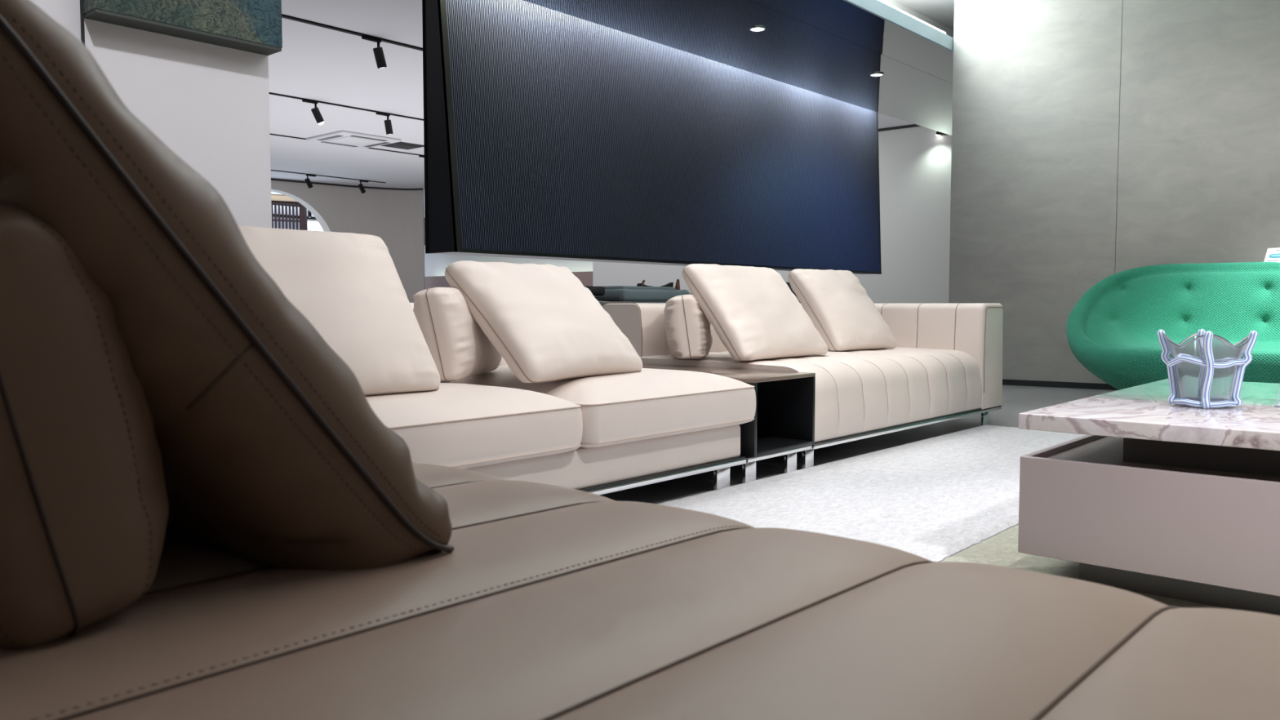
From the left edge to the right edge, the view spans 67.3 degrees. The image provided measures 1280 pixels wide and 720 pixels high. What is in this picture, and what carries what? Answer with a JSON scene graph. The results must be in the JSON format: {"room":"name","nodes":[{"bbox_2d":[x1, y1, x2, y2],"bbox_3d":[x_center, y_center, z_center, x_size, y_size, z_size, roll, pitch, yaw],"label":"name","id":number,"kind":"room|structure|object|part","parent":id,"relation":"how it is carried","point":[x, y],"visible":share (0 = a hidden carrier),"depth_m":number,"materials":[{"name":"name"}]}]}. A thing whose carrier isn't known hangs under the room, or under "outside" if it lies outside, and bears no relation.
{"room":"store","nodes":[
{"label":"store","id":0,"kind":"room"},
{"bbox_2d":[30,0,271,227],"bbox_3d":[-2.994,-1.084,2.108,0.160,3.200,4.505,3,4,41],"label":"wall","id":1,"kind":"structure","parent":0,"point":[208,104],"depth_m":3.56,"materials":[{"name":"white paint"}]},
{"bbox_2d":[80,0,84,44],"bbox_3d":[-1.882,-1.050,3.251,0.008,3.000,0.009,3,4,41],"label":"trim","id":2,"kind":"structure","parent":1,"relation":"attached to","point":[82,15],"depth_m":3.24,"materials":[{"name":"black"}]},
{"bbox_2d":[83,0,282,55],"bbox_3d":[-1.624,-1.739,3.427,0.108,1.145,0.660,3,4,41],"label":"painting","id":3,"kind":"object","parent":1,"relation":"attached to","point":[255,26],"visible":1,"depth_m":3.46,"materials":[{"name":"teal"}]},
{"bbox_2d":[273,217,307,230],"bbox_3d":[-11.896,-2.188,22.814,0.100,3.000,8.720,3,4,41],"label":"wall","id":4,"kind":"structure","parent":0,"point":[273,217],"depth_m":25.55,"materials":[{"name":"grey paint"}]},
{"bbox_2d":[273,213,316,219],"bbox_3d":[-11.681,-3.658,22.859,0.050,0.070,9.200,3,4,41],"label":"trim","id":5,"kind":"structure","parent":4,"relation":"attached to","point":[308,218],"depth_m":25.71,"materials":[{"name":"black"}]},
{"bbox_2d":[307,221,323,231],"bbox_3d":[-8.242,-2.517,26.925,0.050,2.580,2.260,3,4,41],"label":"window","id":6,"kind":"structure","parent":4,"relation":"in","point":[312,225],"depth_m":26.13,"materials":[{"name":"white glass"}]},
{"bbox_2d":[271,180,425,302],"bbox_3d":[-7.029,-1.915,18.115,6.117,3.000,0.733,-3,4,-39],"label":"wall","id":7,"kind":"structure","parent":0,"point":[396,217],"depth_m":19.52,"materials":[{"name":"grey paint"}]},
{"bbox_2d":[271,177,422,190],"bbox_3d":[-6.927,-3.388,17.908,6.035,0.035,0.448,-3,4,-39],"label":"trim","id":8,"kind":"structure","parent":7,"relation":"attached to","point":[272,179],"depth_m":19.06,"materials":[{"name":"black metal"}]},
{"bbox_2d":[424,252,592,276],"bbox_3d":[-2.770,-1.424,19.150,6.900,1.900,0.100,3,4,41],"label":"wall","id":9,"kind":"structure","parent":0,"point":[435,264],"depth_m":19.38,"materials":[{"name":"white paint"}]},
{"bbox_2d":[267,0,953,222],"bbox_3d":[-7.298,-3.380,14.888,23.160,0.300,19.000,3,4,41],"label":"ceiling","id":10,"kind":"structure","parent":0,"point":[313,62],"depth_m":10.54,"materials":[{"name":"white paint"}]},
{"bbox_2d":[271,169,386,182],"bbox_3d":[-6.890,-3.314,16.465,0.022,0.015,5.900,3,4,41],"label":"track","id":11,"kind":"object","parent":10,"relation":"attached to","point":[271,170],"visible":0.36,"depth_m":17.72,"materials":[{"name":"black metal"}]},
{"bbox_2d":[304,174,315,188],"bbox_3d":[-5.997,-3.243,17.488,0.084,0.244,0.214,3,4,41],"label":"track spotlight","id":12,"kind":"object","parent":11,"relation":"hanging from","point":[308,181],"visible":1,"depth_m":17.44,"materials":[{"name":"black metal"}]},
{"bbox_2d":[358,180,368,193],"bbox_3d":[-5.271,-3.291,18.313,0.084,0.244,0.214,3,4,41],"label":"track spotlight","id":13,"kind":"object","parent":11,"relation":"hanging from","point":[362,188],"visible":1,"depth_m":18.27,"materials":[{"name":"black metal"}]},
{"bbox_2d":[268,92,423,120],"bbox_3d":[-3.286,-3.037,11.712,0.030,0.015,7.500,3,4,41],"label":"track","id":14,"kind":"object","parent":10,"relation":"attached to","point":[270,93],"visible":0.29,"depth_m":11.43,"materials":[{"name":"black metal"}]},
{"bbox_2d":[302,99,324,124],"bbox_3d":[-3.788,-2.870,11.149,0.084,0.253,0.259,3,4,41],"label":"track spotlight","id":15,"kind":"object","parent":14,"relation":"attached to","point":[319,119],"visible":1,"depth_m":11.15,"materials":[{"name":"black metal"}]},
{"bbox_2d":[376,112,393,134],"bbox_3d":[-3.152,-2.915,11.871,0.084,0.247,0.225,3,4,41],"label":"track spotlight","id":16,"kind":"object","parent":14,"relation":"attached to","point":[388,124],"visible":1,"depth_m":11.88,"materials":[{"name":"black metal"}]},
{"bbox_2d":[270,133,424,155],"bbox_3d":[-4.896,-3.146,13.588,0.022,0.015,6.200,3,4,41],"label":"track","id":17,"kind":"object","parent":10,"relation":"attached to","point":[270,134],"visible":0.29,"depth_m":14.57,"materials":[{"name":"black metal"}]},
{"bbox_2d":[281,13,422,51],"bbox_3d":[-2.160,-2.864,8.732,0.045,0.015,6.500,3,4,41],"label":"track","id":18,"kind":"object","parent":10,"relation":"attached to","point":[285,16],"visible":0.44,"depth_m":8.29,"materials":[{"name":"black metal"}]},
{"bbox_2d":[361,35,386,68],"bbox_3d":[-2.353,-2.720,8.521,0.084,0.248,0.236,3,4,41],"label":"track spotlight","id":19,"kind":"object","parent":18,"relation":"attached to","point":[378,51],"visible":1,"depth_m":8.53,"materials":[{"name":"black metal"}]},
{"bbox_2d":[306,130,401,148],"bbox_3d":[-4.091,-3.141,13.747,0.960,0.045,0.960,3,4,41],"label":"air conditioner","id":20,"kind":"object","parent":10,"relation":"attached to","point":[344,138],"visible":1,"depth_m":13.62,"materials":[{"name":"white plastic"}]},
{"bbox_2d":[326,136,382,146],"bbox_3d":[-4.091,-3.126,13.748,0.560,0.015,0.560,3,4,41],"label":"grille","id":21,"kind":"object","parent":20,"relation":"attached to","point":[350,140],"depth_m":13.72,"materials":[{"name":"white plastic"}]},
{"bbox_2d":[380,142,423,149],"bbox_3d":[-3.519,-3.188,14.321,0.480,0.016,0.480,3,4,41],"label":"ceiling vent","id":22,"kind":"object","parent":10,"relation":"in","point":[403,145],"visible":0.9,"depth_m":14.29,"materials":[{"name":"black metal"}]},
{"bbox_2d":[422,0,881,274],"bbox_3d":[0.661,-1.825,8.320,0.333,2.022,5.886,3,4,41],"label":"wall panel","id":23,"kind":"object","parent":10,"relation":"hanging from","point":[548,134],"visible":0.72,"depth_m":7.35,"materials":[{"name":"blue paint"}]},
{"bbox_2d":[523,0,953,135],"bbox_3d":[1.698,-2.541,8.090,1.640,0.046,9.400,3,4,41],"label":"ceiling","id":24,"kind":"structure","parent":0,"point":[790,51],"depth_m":7.60,"materials":[{"name":"grey paint"}]},
{"bbox_2d":[749,26,765,31],"bbox_3d":[0.876,-2.466,7.164,0.126,0.014,0.126,3,4,41],"label":"recessed light","id":25,"kind":"object","parent":24,"relation":"in","point":[756,28],"visible":1,"depth_m":7.15,"materials":[{"name":"silver metal"}]},
{"bbox_2d":[869,72,884,76],"bbox_3d":[2.116,-2.549,8.588,0.126,0.014,0.126,3,4,41],"label":"recessed light","id":26,"kind":"object","parent":24,"relation":"in","point":[874,74],"visible":1,"depth_m":8.58,"materials":[{"name":"silver metal"}]},
{"bbox_2d":[592,126,951,303],"bbox_3d":[2.625,-1.657,13.692,9.020,3.000,0.150,3,4,41],"label":"wall","id":27,"kind":"structure","parent":0,"point":[915,162],"depth_m":12.76,"materials":[{"name":"grey paint"}]},
{"bbox_2d":[878,124,921,131],"bbox_3d":[0.361,-3.246,15.480,12.100,0.035,0.015,3,4,41],"label":"trim","id":28,"kind":"structure","parent":27,"relation":"attached to","point":[912,125],"depth_m":12.77,"materials":[{"name":"black metal"}]},
{"bbox_2d":[935,131,946,136],"bbox_3d":[3.929,-2.903,12.292,0.270,0.050,0.120,3,4,41],"label":"lamp","id":29,"kind":"object","parent":27,"relation":"attached to","point":[938,133],"visible":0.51,"depth_m":12.31,"materials":[{"name":"black metal"}]},
{"bbox_2d":[600,384,1115,562],"bbox_3d":[-4.653,-0.050,12.755,30.200,0.100,19.000,3,4,41],"label":"floor","id":30,"kind":"structure","parent":0,"point":[1016,399],"depth_m":4.42,"materials":[{"name":"grey concrete"}]},
{"bbox_2d":[271,200,306,230],"bbox_3d":[-7.945,-1.936,20.093,1.953,2.812,0.134,-2,4,-31],"label":"lattice screen","id":31,"kind":"object","parent":30,"relation":"on","point":[303,211],"visible":0.06,"depth_m":20.33,"materials":[{"name":"red wood"}]},
{"bbox_2d":[271,194,297,202],"bbox_3d":[-8.109,-3.376,19.820,2.356,0.120,0.269,-2,4,-31],"label":"trim","id":32,"kind":"structure","parent":31,"relation":"attached to","point":[281,197],"depth_m":20.06,"materials":[{"name":"beige paint"}]},
{"bbox_3d":[-7.958,-3.296,19.992,1.863,0.085,0.085,-2,4,-31],"label":"rail","id":33,"kind":"part","parent":31,"relation":"part of","materials":[{"name":"red wood"}]},
{"bbox_3d":[-7.958,-2.926,20.014,1.863,0.042,0.042,-2,4,-31],"label":"rail","id":34,"kind":"part","parent":31,"relation":"part of","materials":[{"name":"red wood"}]},
{"bbox_2d":[424,271,592,289],"bbox_3d":[-2.644,-1.062,18.707,5.100,1.230,0.130,3,4,41],"label":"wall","id":35,"kind":"structure","parent":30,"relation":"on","point":[585,277],"depth_m":19.80,"materials":[{"name":"grey paint"}]},
{"bbox_2d":[599,302,800,306],"bbox_3d":[0.458,-0.109,7.089,0.500,0.635,3.410,3,4,41],"label":"base cabinet","id":36,"kind":"object","parent":30,"relation":"on","point":[601,303],"visible":0.02,"depth_m":6.08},
{"bbox_2d":[594,296,618,301],"bbox_3d":[-0.382,-0.384,6.032,0.256,0.032,0.482,3,4,41],"label":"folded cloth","id":37,"kind":"object","parent":36,"relation":"on","point":[597,298],"visible":0.29,"depth_m":6.06,"materials":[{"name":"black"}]},
{"bbox_2d":[585,285,604,295],"bbox_3d":[-0.418,-0.430,5.988,0.215,0.061,0.392,3,4,41],"label":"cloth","id":38,"kind":"object","parent":37,"relation":"on","point":[596,291],"visible":0.27,"depth_m":6.01,"materials":[{"name":"black"}]},
{"bbox_2d":[595,279,688,302],"bbox_3d":[0.016,-0.469,6.472,0.303,0.156,0.672,3,4,41],"label":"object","id":39,"kind":"object","parent":36,"relation":"on","point":[642,292],"visible":0.82,"depth_m":6.31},
{"bbox_3d":[0.256,-0.512,6.623,0.040,0.089,0.041,-2,4,-26],"label":"handle","id":40,"kind":"part","parent":39,"relation":"part of","materials":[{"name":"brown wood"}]},
{"bbox_2d":[786,282,799,302],"bbox_3d":[1.187,-0.554,7.888,0.350,0.159,0.950,3,4,41],"label":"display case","id":41,"kind":"object","parent":36,"relation":"on","point":[787,283],"visible":0.02,"depth_m":7.70,"materials":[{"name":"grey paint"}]},
{"bbox_3d":[1.187,-0.599,7.886,0.250,0.070,0.850,3,4,41],"label":"lid","id":42,"kind":"part","parent":41,"relation":"part of","materials":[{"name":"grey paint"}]},
{"bbox_2d":[657,424,1086,561],"bbox_3d":[0.593,0.462,2.938,0.956,0.014,4.756,3,4,41],"label":"rug","id":43,"kind":"object","parent":30,"relation":"on","point":[932,499],"visible":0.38,"depth_m":3.13,"materials":[{"name":"white carpet"}]},
{"bbox_2d":[365,302,755,495],"bbox_3d":[-0.924,0.152,2.755,1.214,0.633,2.708,3,4,41],"label":"sofa","id":44,"kind":"object","parent":43,"relation":"on","point":[602,434],"visible":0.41,"depth_m":2.80,"materials":[{"name":"leather"}]},
{"bbox_2d":[238,226,440,395],"bbox_3d":[-0.845,-0.123,2.416,0.334,0.424,0.640,3,4,41],"label":"pillow","id":45,"kind":"object","parent":44,"relation":"on","point":[348,286],"visible":0.56,"depth_m":2.45,"materials":[{"name":"beige leather"}]},
{"bbox_2d":[413,287,501,382],"bbox_3d":[-0.570,-0.088,3.054,0.209,0.279,0.521,0,3,1],"label":"bolster pillow","id":46,"kind":"object","parent":44,"relation":"on","point":[459,348],"visible":0.75,"depth_m":2.81,"materials":[{"name":"beige leather"}]},
{"bbox_3d":[-1.289,0.041,3.049,0.270,0.445,2.670,3,4,41],"label":"backrest","id":47,"kind":"part","parent":44,"relation":"part of","materials":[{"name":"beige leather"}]},
{"bbox_2d":[365,382,582,469],"bbox_3d":[-0.858,0.165,2.712,1.058,0.192,0.961,3,4,41],"label":"seat cushion","id":48,"kind":"object","parent":44,"relation":"on","point":[464,426],"depth_m":2.48,"materials":[{"name":"beige leather"}]},
{"bbox_2d":[444,260,642,382],"bbox_3d":[-0.295,-0.134,3.105,0.382,0.366,0.596,2,4,33],"label":"pillow","id":49,"kind":"object","parent":44,"relation":"on","point":[542,320],"visible":0.99,"depth_m":2.95,"materials":[{"name":"beige leather"}]},
{"bbox_2d":[450,365,755,448],"bbox_3d":[-0.257,0.125,3.396,1.058,0.192,0.863,3,4,41],"label":"seat cushion","id":50,"kind":"object","parent":44,"relation":"on","point":[648,406],"depth_m":3.01,"materials":[{"name":"beige leather"}]},
{"bbox_3d":[-0.508,0.400,2.391,0.018,0.008,2.642,3,4,41],"label":"trim","id":51,"kind":"part","parent":44,"relation":"part of","materials":[{"name":"black paint"}]},
{"bbox_3d":[-0.510,0.413,2.395,0.030,0.018,2.645,3,4,41],"label":"rail","id":52,"kind":"part","parent":44,"relation":"part of","materials":[{"name":"silver metal"}]},
{"bbox_3d":[0.281,0.403,3.292,0.015,0.070,0.075,3,4,41],"label":"leg","id":53,"kind":"part","parent":44,"relation":"part of","materials":[{"name":"silver metal"}]},
{"bbox_2d":[642,363,815,482],"bbox_3d":[0.182,0.224,3.838,0.915,0.364,0.449,3,4,41],"label":"side table","id":54,"kind":"object","parent":43,"relation":"on","point":[783,424],"visible":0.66,"depth_m":3.72,"materials":[{"name":"brown wood"}]},
{"bbox_3d":[0.067,0.195,3.704,0.915,0.264,0.016,3,4,41],"label":"panel","id":55,"kind":"part","parent":54,"relation":"part of","materials":[{"name":"black paint"}]},
{"bbox_3d":[0.388,0.395,3.411,0.015,0.072,0.065,3,4,41],"label":"leg","id":56,"kind":"part","parent":54,"relation":"part of","materials":[{"name":"silver metal"}]},
{"bbox_3d":[0.511,0.344,3.556,0.030,0.016,0.428,3,4,41],"label":"rail","id":57,"kind":"part","parent":54,"relation":"part of","materials":[{"name":"silver metal"}]},
{"bbox_3d":[0.196,0.311,3.858,0.915,0.016,0.376,3,4,41],"label":"panel","id":58,"kind":"part","parent":54,"relation":"part of","materials":[{"name":"black paint"}]},
{"bbox_3d":[0.325,0.178,3.998,0.915,0.264,0.016,3,4,41],"label":"panel","id":59,"kind":"part","parent":54,"relation":"part of","materials":[{"name":"black paint"}]},
{"bbox_3d":[0.566,0.383,3.614,0.015,0.072,0.065,3,4,41],"label":"leg","id":60,"kind":"part","parent":54,"relation":"part of","materials":[{"name":"silver metal"}]},
{"bbox_2d":[601,302,1003,467],"bbox_3d":[0.847,0.033,4.788,1.190,0.635,1.968,3,4,41],"label":"sofa","id":61,"kind":"object","parent":43,"relation":"on","point":[945,362],"visible":0.52,"depth_m":4.42,"materials":[{"name":"leather"}]},
{"bbox_2d":[663,294,712,359],"bbox_3d":[0.213,-0.152,4.234,0.217,0.270,0.462,0,3,0],"label":"bolster pillow","id":62,"kind":"object","parent":61,"relation":"on","point":[687,330],"visible":0.9,"depth_m":4.01,"materials":[{"name":"beige leather"}]},
{"bbox_3d":[0.443,-0.149,5.014,0.270,0.295,1.620,3,4,41],"label":"backrest","id":63,"kind":"part","parent":61,"relation":"part of","materials":[{"name":"beige leather"}]},
{"bbox_2d":[681,263,828,360],"bbox_3d":[0.518,-0.218,4.230,0.375,0.401,0.712,3,4,41],"label":"pillow","id":64,"kind":"object","parent":61,"relation":"on","point":[753,312],"visible":1,"depth_m":4.06,"materials":[{"name":"beige leather"}]},
{"bbox_3d":[0.648,0.378,3.711,0.015,0.070,0.060,3,4,41],"label":"leg","id":65,"kind":"part","parent":61,"relation":"part of","materials":[{"name":"silver metal"}]},
{"bbox_3d":[0.800,0.113,4.704,1.135,0.308,1.667,3,4,41],"label":"seat","id":66,"kind":"part","parent":61,"relation":"part of","materials":[{"name":"beige leather"}]},
{"bbox_2d":[787,268,896,351],"bbox_3d":[1.047,-0.265,4.972,0.498,0.411,0.367,-3,4,-41],"label":"pillow","id":67,"kind":"object","parent":61,"relation":"on","point":[837,305],"visible":0.98,"depth_m":4.86,"materials":[{"name":"beige leather"}]},
{"bbox_3d":[1.292,0.294,4.436,0.030,0.018,1.905,3,4,41],"label":"rail","id":68,"kind":"part","parent":61,"relation":"part of","materials":[{"name":"silver metal"}]},
{"bbox_3d":[1.296,0.281,4.439,0.022,0.008,1.915,3,4,41],"label":"trim","id":69,"kind":"part","parent":61,"relation":"part of","materials":[{"name":"black paint"}]},
{"bbox_3d":[1.401,-0.047,5.418,1.185,0.545,0.282,3,4,41],"label":"arm","id":70,"kind":"part","parent":61,"relation":"part of","materials":[{"name":"beige leather"}]},
{"bbox_3d":[1.800,0.302,5.020,0.015,0.070,0.060,3,4,41],"label":"leg","id":71,"kind":"part","parent":61,"relation":"part of","materials":[{"name":"silver metal"}]},
{"bbox_2d":[942,524,1234,609],"bbox_3d":[2.075,0.521,1.937,2.605,0.013,5.207,3,4,41],"label":"rug","id":72,"kind":"object","parent":30,"relation":"on","point":[1001,549],"visible":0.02,"depth_m":2.36,"materials":[{"name":"beige carpet"}]},
{"bbox_2d":[0,462,1279,719],"bbox_3d":[-0.108,0.277,0.667,2.220,0.641,1.235,3,4,41],"label":"sofa","id":73,"kind":"object","parent":72,"relation":"on","point":[548,602],"visible":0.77,"depth_m":0.68,"materials":[{"name":"beige leather"}]},
{"bbox_2d":[0,202,168,649],"bbox_3d":[-0.592,0.036,0.822,0.536,0.308,0.249,3,4,41],"label":"bolster pillow","id":74,"kind":"object","parent":73,"relation":"on","point":[84,507],"visible":0.94,"depth_m":0.66,"materials":[{"name":"beige leather"}]},
{"bbox_2d":[0,0,454,570],"bbox_3d":[-0.528,-0.044,0.944,0.606,0.456,0.426,3,4,41],"label":"pillow","id":75,"kind":"object","parent":73,"relation":"on","point":[274,451],"visible":0.73,"depth_m":0.75,"materials":[{"name":"beige leather"}]},
{"bbox_2d":[1017,378,1279,615],"bbox_3d":[1.916,0.321,2.067,1.720,0.400,1.332,3,4,41],"label":"coffee table","id":76,"kind":"object","parent":72,"relation":"on","point":[1158,497],"visible":0.94,"depth_m":2.01,"materials":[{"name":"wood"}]},
{"bbox_3d":[1.280,0.297,2.633,0.018,0.218,1.247,3,4,41],"label":"panel","id":77,"kind":"part","parent":76,"relation":"part of","materials":[{"name":"grey paint"}]},
{"bbox_3d":[1.495,0.356,1.604,1.700,0.218,0.018,3,4,41],"label":"panel","id":78,"kind":"part","parent":76,"relation":"part of","materials":[{"name":"grey paint"}]},
{"bbox_2d":[1044,435,1279,481],"bbox_3d":[1.908,0.335,2.076,1.662,0.202,1.237,3,4,41],"label":"tray","id":79,"kind":"object","parent":76,"relation":"on","point":[1098,450],"depth_m":2.13,"materials":[{"name":"grey paint"}]},
{"bbox_2d":[1156,328,1257,408],"bbox_3d":[1.326,0.019,2.254,0.164,0.180,0.164,-1,4,-19],"label":"glass vase","id":80,"kind":"object","parent":76,"relation":"on","point":[1206,371],"visible":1,"depth_m":2.21,"materials":[{"name":"white"}]},
{"bbox_2d":[1274,382,1279,407],"bbox_3d":[1.594,0.037,2.209,0.213,0.150,0.105,3,4,41],"label":"card holder","id":81,"kind":"object","parent":76,"relation":"on","point":[1277,404],"visible":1,"depth_m":2.24,"materials":[{"name":"white plastic"}]},
{"bbox_2d":[1066,262,1279,390],"bbox_3d":[3.873,-0.149,5.716,2.522,0.915,1.204,3,4,41],"label":"sofa","id":82,"kind":"object","parent":30,"relation":"on","point":[1112,329],"visible":0.65,"depth_m":6.32,"materials":[{"name":"fabric"}]},
{"bbox_2d":[1263,247,1279,262],"bbox_3d":[4.191,-0.675,6.155,0.026,0.106,0.338,-3,4,-42],"label":"price card","id":83,"kind":"object","parent":82,"relation":"on","point":[1273,255],"visible":1,"depth_m":6.24,"materials":[{"name":"white paper"}]},
{"bbox_2d":[1268,253,1279,257],"bbox_3d":[4.130,-0.676,6.218,0.109,0.028,0.016,3,4,41],"label":"picture","id":84,"kind":"object","parent":83,"relation":"on","point":[1270,255],"depth_m":6.24,"materials":[{"name":"teal"}]},
{"bbox_2d":[895,0,954,30],"bbox_3d":[4.048,-2.901,4.935,7.040,0.100,19.000,3,4,41],"label":"ceiling","id":85,"kind":"structure","parent":0,"point":[942,11],"depth_m":8.34,"materials":[{"name":"white paint"}]},
{"bbox_2d":[948,0,1279,383],"bbox_3d":[5.144,-1.310,5.988,6.381,3.200,0.121,2,4,36],"label":"wall","id":86,"kind":"structure","parent":0,"point":[1036,83],"depth_m":7.17,"materials":[{"name":"paint"}]},
{"bbox_2d":[844,0,953,52],"bbox_3d":[2.322,-2.536,7.542,0.020,0.101,9.400,3,4,41],"label":"trim","id":87,"kind":"structure","parent":86,"relation":"attached to","point":[876,7],"depth_m":7.12,"materials":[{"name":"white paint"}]},
{"bbox_2d":[878,0,946,34],"bbox_3d":[0.815,-2.518,5.915,0.040,0.040,4.970,3,4,41],"label":"trim","id":88,"kind":"structure","parent":86,"relation":"attached to","point":[882,1],"depth_m":7.31,"materials":[{"name":"white"}]},
{"bbox_2d":[1002,378,1117,390],"bbox_3d":[5.104,0.268,6.027,6.382,0.045,0.012,2,4,36],"label":"baseboard","id":89,"kind":"structure","parent":86,"relation":"attached to","point":[1005,382],"depth_m":7.39,"materials":[{"name":"black"}]},
{"bbox_2d":[1114,0,1123,274],"bbox_3d":[3.533,-1.374,7.100,0.012,3.200,0.026,3,4,41],"label":"trim","id":90,"kind":"structure","parent":86,"relation":"attached to","point":[1122,0],"depth_m":7.08,"materials":[{"name":"grey paint"}]},
{"bbox_3d":[-8.909,-3.645,22.288,0.030,0.030,4.000,3,4,41],"label":"track","id":91,"kind":"object","parent":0,"visible":0},
{"bbox_2d":[307,209,311,217],"bbox_3d":[-8.046,-3.579,23.253,0.084,0.244,0.202,3,4,41],"label":"track spotlight","id":92,"kind":"object","parent":91,"relation":"hanging from","point":[309,214],"visible":0.68,"depth_m":23.27,"materials":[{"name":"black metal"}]}
]}

